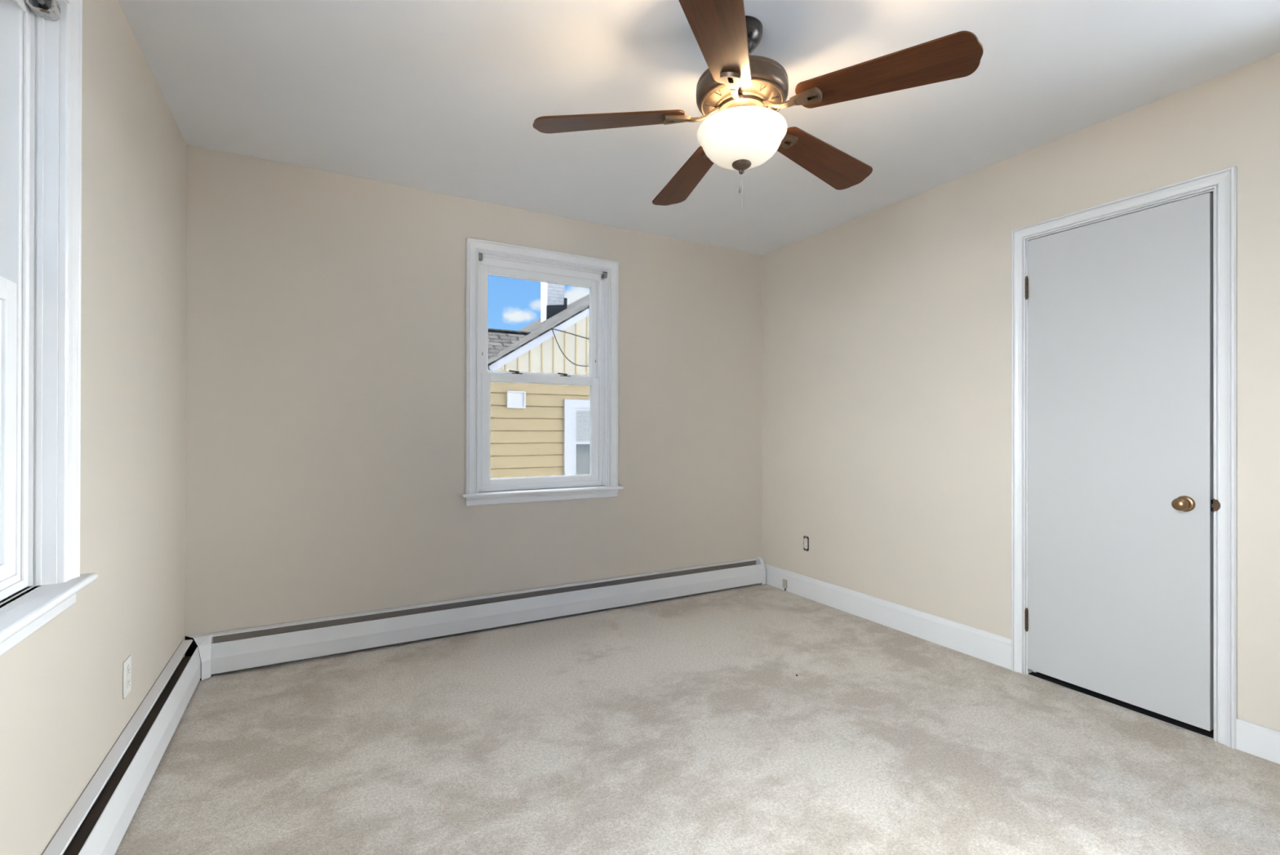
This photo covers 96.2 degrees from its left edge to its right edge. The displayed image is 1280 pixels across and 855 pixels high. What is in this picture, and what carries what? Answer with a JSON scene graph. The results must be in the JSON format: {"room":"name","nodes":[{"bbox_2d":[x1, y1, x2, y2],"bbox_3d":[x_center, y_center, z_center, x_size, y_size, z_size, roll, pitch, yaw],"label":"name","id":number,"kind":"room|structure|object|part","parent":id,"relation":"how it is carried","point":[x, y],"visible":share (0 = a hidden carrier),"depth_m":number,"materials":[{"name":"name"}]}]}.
{"room":"empty bedroom","nodes":[
{"label":"empty bedroom","id":0,"kind":"room"},
{"bbox_2d":[0,0,186,854],"bbox_3d":[-1.248,-0.079,0.968,0.150,2.440,3.720,0,0,-29],"label":"wall","id":1,"kind":"structure","parent":0,"point":[64,708],"depth_m":1.72,"materials":[{"name":"beige paint"}]},
{"bbox_2d":[0,0,97,655],"bbox_3d":[-1.222,-0.318,0.979,0.195,1.512,1.002,0,0,-29],"label":"window","id":2,"kind":"structure","parent":1,"relation":"in","point":[41,215],"depth_m":1.34,"materials":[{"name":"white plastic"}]},
{"bbox_3d":[-1.245,0.003,0.966,0.030,0.660,0.752,0,0,-29],"label":"sash","id":3,"kind":"part","parent":2,"relation":"part of","materials":[{"name":"white plastic"}]},
{"bbox_3d":[-1.256,-0.318,0.960,0.077,1.373,0.818,0,0,-29],"label":"frame","id":4,"kind":"part","parent":2,"relation":"part of","materials":[{"name":"white plastic"}]},
{"bbox_2d":[25,0,60,21],"bbox_3d":[-1.389,-0.984,1.335,0.049,0.049,0.032,0,0,-29],"label":"bracket","id":5,"kind":"object","parent":2,"relation":"attached to","point":[50,10],"visible":1,"depth_m":1.34,"materials":[{"name":"metal"}]},
{"bbox_3d":[-1.171,-0.353,1.008,0.024,1.443,0.958,0,0,-29],"label":"casing","id":6,"kind":"part","parent":2,"relation":"part of","materials":[{"name":"white wood"}]},
{"bbox_2d":[40,639,200,854],"bbox_3d":[-1.329,1.044,1.341,0.074,0.190,2.875,0,0,-29],"label":"baseboard heater","id":7,"kind":"object","parent":1,"relation":"attached to","point":[98,821],"visible":0.89,"depth_m":1.71,"materials":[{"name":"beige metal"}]},
{"bbox_2d":[123,654,131,698],"bbox_3d":[-1.645,0.799,1.842,0.007,0.116,0.072,0,0,-29],"label":"wall outlet","id":8,"kind":"object","parent":1,"relation":"attached to","point":[127,663],"visible":1,"depth_m":1.83,"materials":[{"name":"white plastic"}]},
{"bbox_2d":[126,664,130,675],"bbox_3d":[-1.643,0.779,1.843,0.004,0.034,0.028,0,0,-29],"label":"receptacle","id":9,"kind":"object","parent":8,"relation":"attached to","point":[128,666],"depth_m":1.84,"materials":[{"name":"white plastic"}]},
{"bbox_2d":[126,675,130,688],"bbox_3d":[-1.643,0.818,1.843,0.004,0.034,0.028,0,0,-29],"label":"receptacle","id":10,"kind":"object","parent":8,"relation":"attached to","point":[128,677],"depth_m":1.84,"materials":[{"name":"white plastic"}]},
{"bbox_2d":[184,144,762,656],"bbox_3d":[-0.620,-0.073,3.527,3.729,2.440,0.150,0,0,-29],"label":"wall","id":11,"kind":"structure","parent":0,"point":[326,311],"depth_m":3.07,"materials":[{"name":"beige paint"}]},
{"bbox_2d":[185,556,765,679],"bbox_3d":[-0.576,1.050,3.408,3.395,0.190,0.097,0,0,-29],"label":"baseboard heater","id":12,"kind":"object","parent":11,"relation":"attached to","point":[221,651],"visible":1,"depth_m":3.13,"materials":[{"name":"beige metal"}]},
{"bbox_3d":[-0.563,1.048,3.469,3.271,0.174,0.002,0,0,-29],"label":"panel","id":13,"kind":"part","parent":12,"relation":"part of","materials":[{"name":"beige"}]},
{"bbox_2d":[461,237,623,506],"bbox_3d":[-0.588,-0.312,3.514,1.002,1.512,0.195,0,0,-29],"label":"window","id":14,"kind":"structure","parent":11,"relation":"in","point":[542,360],"depth_m":3.53,"materials":[{"name":"white plastic"}]},
{"bbox_2d":[478,253,482,261],"bbox_3d":[-0.921,-0.979,3.301,0.024,0.036,0.036,0,0,-29],"label":"bracket","id":15,"kind":"object","parent":14,"relation":"attached to","point":[480,255],"visible":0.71,"depth_m":3.29,"materials":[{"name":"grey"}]},
{"bbox_3d":[-0.617,-0.622,3.567,0.668,0.578,0.003,0,0,-29],"label":"glass pane","id":16,"kind":"part","parent":14,"relation":"part of","materials":[{"name":"clear glass"}]},
{"bbox_3d":[-0.616,-0.624,3.564,0.752,0.670,0.030,0,0,-29],"label":"sash","id":17,"kind":"part","parent":14,"relation":"part of","materials":[{"name":"white plastic"}]},
{"bbox_3d":[-0.601,0.009,3.535,0.752,0.660,0.030,0,0,-29],"label":"sash","id":18,"kind":"part","parent":14,"relation":"part of","materials":[{"name":"white plastic"}]},
{"bbox_3d":[-0.602,0.016,3.537,0.654,0.578,0.003,0,0,-29],"label":"glass pane","id":19,"kind":"part","parent":14,"relation":"part of","materials":[{"name":"clear glass"}]},
{"bbox_3d":[-0.607,-0.311,3.548,0.818,1.373,0.077,0,0,-29],"label":"frame","id":20,"kind":"part","parent":14,"relation":"part of","materials":[{"name":"white plastic"}]},
{"bbox_2d":[601,271,607,278],"bbox_3d":[-0.228,-0.977,3.684,0.024,0.036,0.036,0,0,-29],"label":"bracket","id":21,"kind":"object","parent":14,"relation":"attached to","point":[605,275],"visible":1,"depth_m":3.67,"materials":[{"name":"grey metal"}]},
{"bbox_2d":[114,582,1279,854],"bbox_3d":[0.709,1.222,2.049,4.629,0.150,4.020,0,0,-29],"label":"floor","id":22,"kind":"structure","parent":0,"point":[686,724],"depth_m":2.01,"materials":[{"name":"carpet"}]},
{"bbox_2d":[117,0,1279,255],"bbox_3d":[0.320,-1.370,1.837,3.729,0.150,4.020,0,0,-29],"label":"ceiling","id":23,"kind":"structure","parent":0,"point":[440,96],"depth_m":2.19,"materials":[{"name":"paint"}]},
{"bbox_2d":[533,0,983,211],"bbox_3d":[0.346,-0.996,1.903,1.280,0.596,1.286,0,0,-29],"label":"ceiling fan","id":24,"kind":"object","parent":23,"relation":"hanging from","point":[740,95],"visible":1,"depth_m":1.76,"materials":[{"name":"brown wood"}]},
{"bbox_3d":[-0.102,-0.993,1.860,0.491,0.006,0.158,-4,11,-1],"label":"blade","id":25,"kind":"part","parent":24,"relation":"part of","materials":[{"name":"brown wood"}]},
{"bbox_3d":[0.190,-0.991,2.276,0.158,0.007,0.491,-12,-1,-19],"label":"blade","id":26,"kind":"part","parent":24,"relation":"part of","materials":[{"name":"brown wood"}]},
{"bbox_3d":[0.204,-0.993,1.453,0.158,0.007,0.491,12,8,16],"label":"blade","id":27,"kind":"part","parent":24,"relation":"part of","materials":[{"name":"brown wood"}]},
{"bbox_3d":[0.330,-0.913,1.867,0.288,0.114,0.288,0,0,-29],"label":"lamp shade","id":28,"kind":"part","parent":24,"relation":"part of","materials":[{"name":"white glass"}]},
{"bbox_3d":[0.676,-0.990,2.127,0.491,0.006,0.158,6,-15,-37],"label":"blade","id":29,"kind":"part","parent":24,"relation":"part of","materials":[{"name":"brown wood"}]},
{"bbox_3d":[0.685,-0.992,1.619,0.491,0.006,0.158,5,-9,35],"label":"blade","id":30,"kind":"part","parent":24,"relation":"part of","materials":[{"name":"brown wood"}]},
{"bbox_2d":[762,52,1279,737],"bbox_3d":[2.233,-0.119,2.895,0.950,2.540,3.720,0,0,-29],"label":"wall","id":31,"kind":"structure","parent":0,"point":[886,331],"depth_m":2.97,"materials":[{"name":"beige paint"}]},
{"bbox_2d":[803,535,808,551],"bbox_3d":[1.126,0.787,3.898,0.008,0.100,0.048,0,0,-29],"label":"wall outlet","id":32,"kind":"object","parent":31,"relation":"attached to","point":[806,539],"visible":1,"depth_m":3.89,"materials":[{"name":"beige plastic"}]},
{"bbox_2d":[764,563,1011,669],"bbox_3d":[1.339,1.080,3.506,0.016,0.142,1.780,0,0,-29],"label":"baseboard","id":33,"kind":"structure","parent":31,"relation":"attached to","point":[989,646],"depth_m":3.24,"materials":[{"name":"white wood"}]},
{"bbox_2d":[782,578,786,590],"bbox_3d":[1.022,1.111,4.050,0.010,0.079,0.040,0,0,-29],"label":"wall outlet","id":34,"kind":"object","parent":33,"relation":"attached to","point":[784,581],"visible":1,"depth_m":4.04,"materials":[{"name":"grey plastic"}]},
{"bbox_2d":[1024,192,1213,730],"bbox_3d":[1.946,0.126,2.393,0.098,1.994,0.643,0,0,-29],"label":"door","id":35,"kind":"structure","parent":31,"relation":"in","point":[1121,367],"depth_m":2.34,"materials":[{"name":"white wood"}]},
{"bbox_3d":[2.045,0.289,2.167,0.057,0.049,0.049,0,0,-29],"label":"knob","id":36,"kind":"part","parent":35,"relation":"part of","materials":[{"name":"gold metal"}]},
{"bbox_3d":[2.125,0.289,2.128,0.027,0.044,0.006,0,0,-29],"label":"latch plate","id":37,"kind":"part","parent":35,"relation":"part of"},
{"bbox_2d":[1011,165,1237,748],"bbox_3d":[2.019,0.106,2.429,0.174,2.088,0.765,0,0,-29],"label":"trim","id":38,"kind":"structure","parent":31,"relation":"attached to","point":[1223,184],"depth_m":2.11,"materials":[{"name":"white wood"}]},
{"bbox_3d":[2.131,0.287,2.114,0.050,0.052,0.024,0,0,-29],"label":"strike plate","id":39,"kind":"part","parent":38,"relation":"part of","materials":[{"name":"brown metal"}]},
{"bbox_2d":[1235,717,1279,764],"bbox_3d":[2.424,1.095,1.545,0.016,0.107,1.172,0,0,-29],"label":"baseboard","id":40,"kind":"structure","parent":31,"relation":"attached to","point":[1260,740],"depth_m":2.00,"materials":[{"name":"white wood"}]}
]}

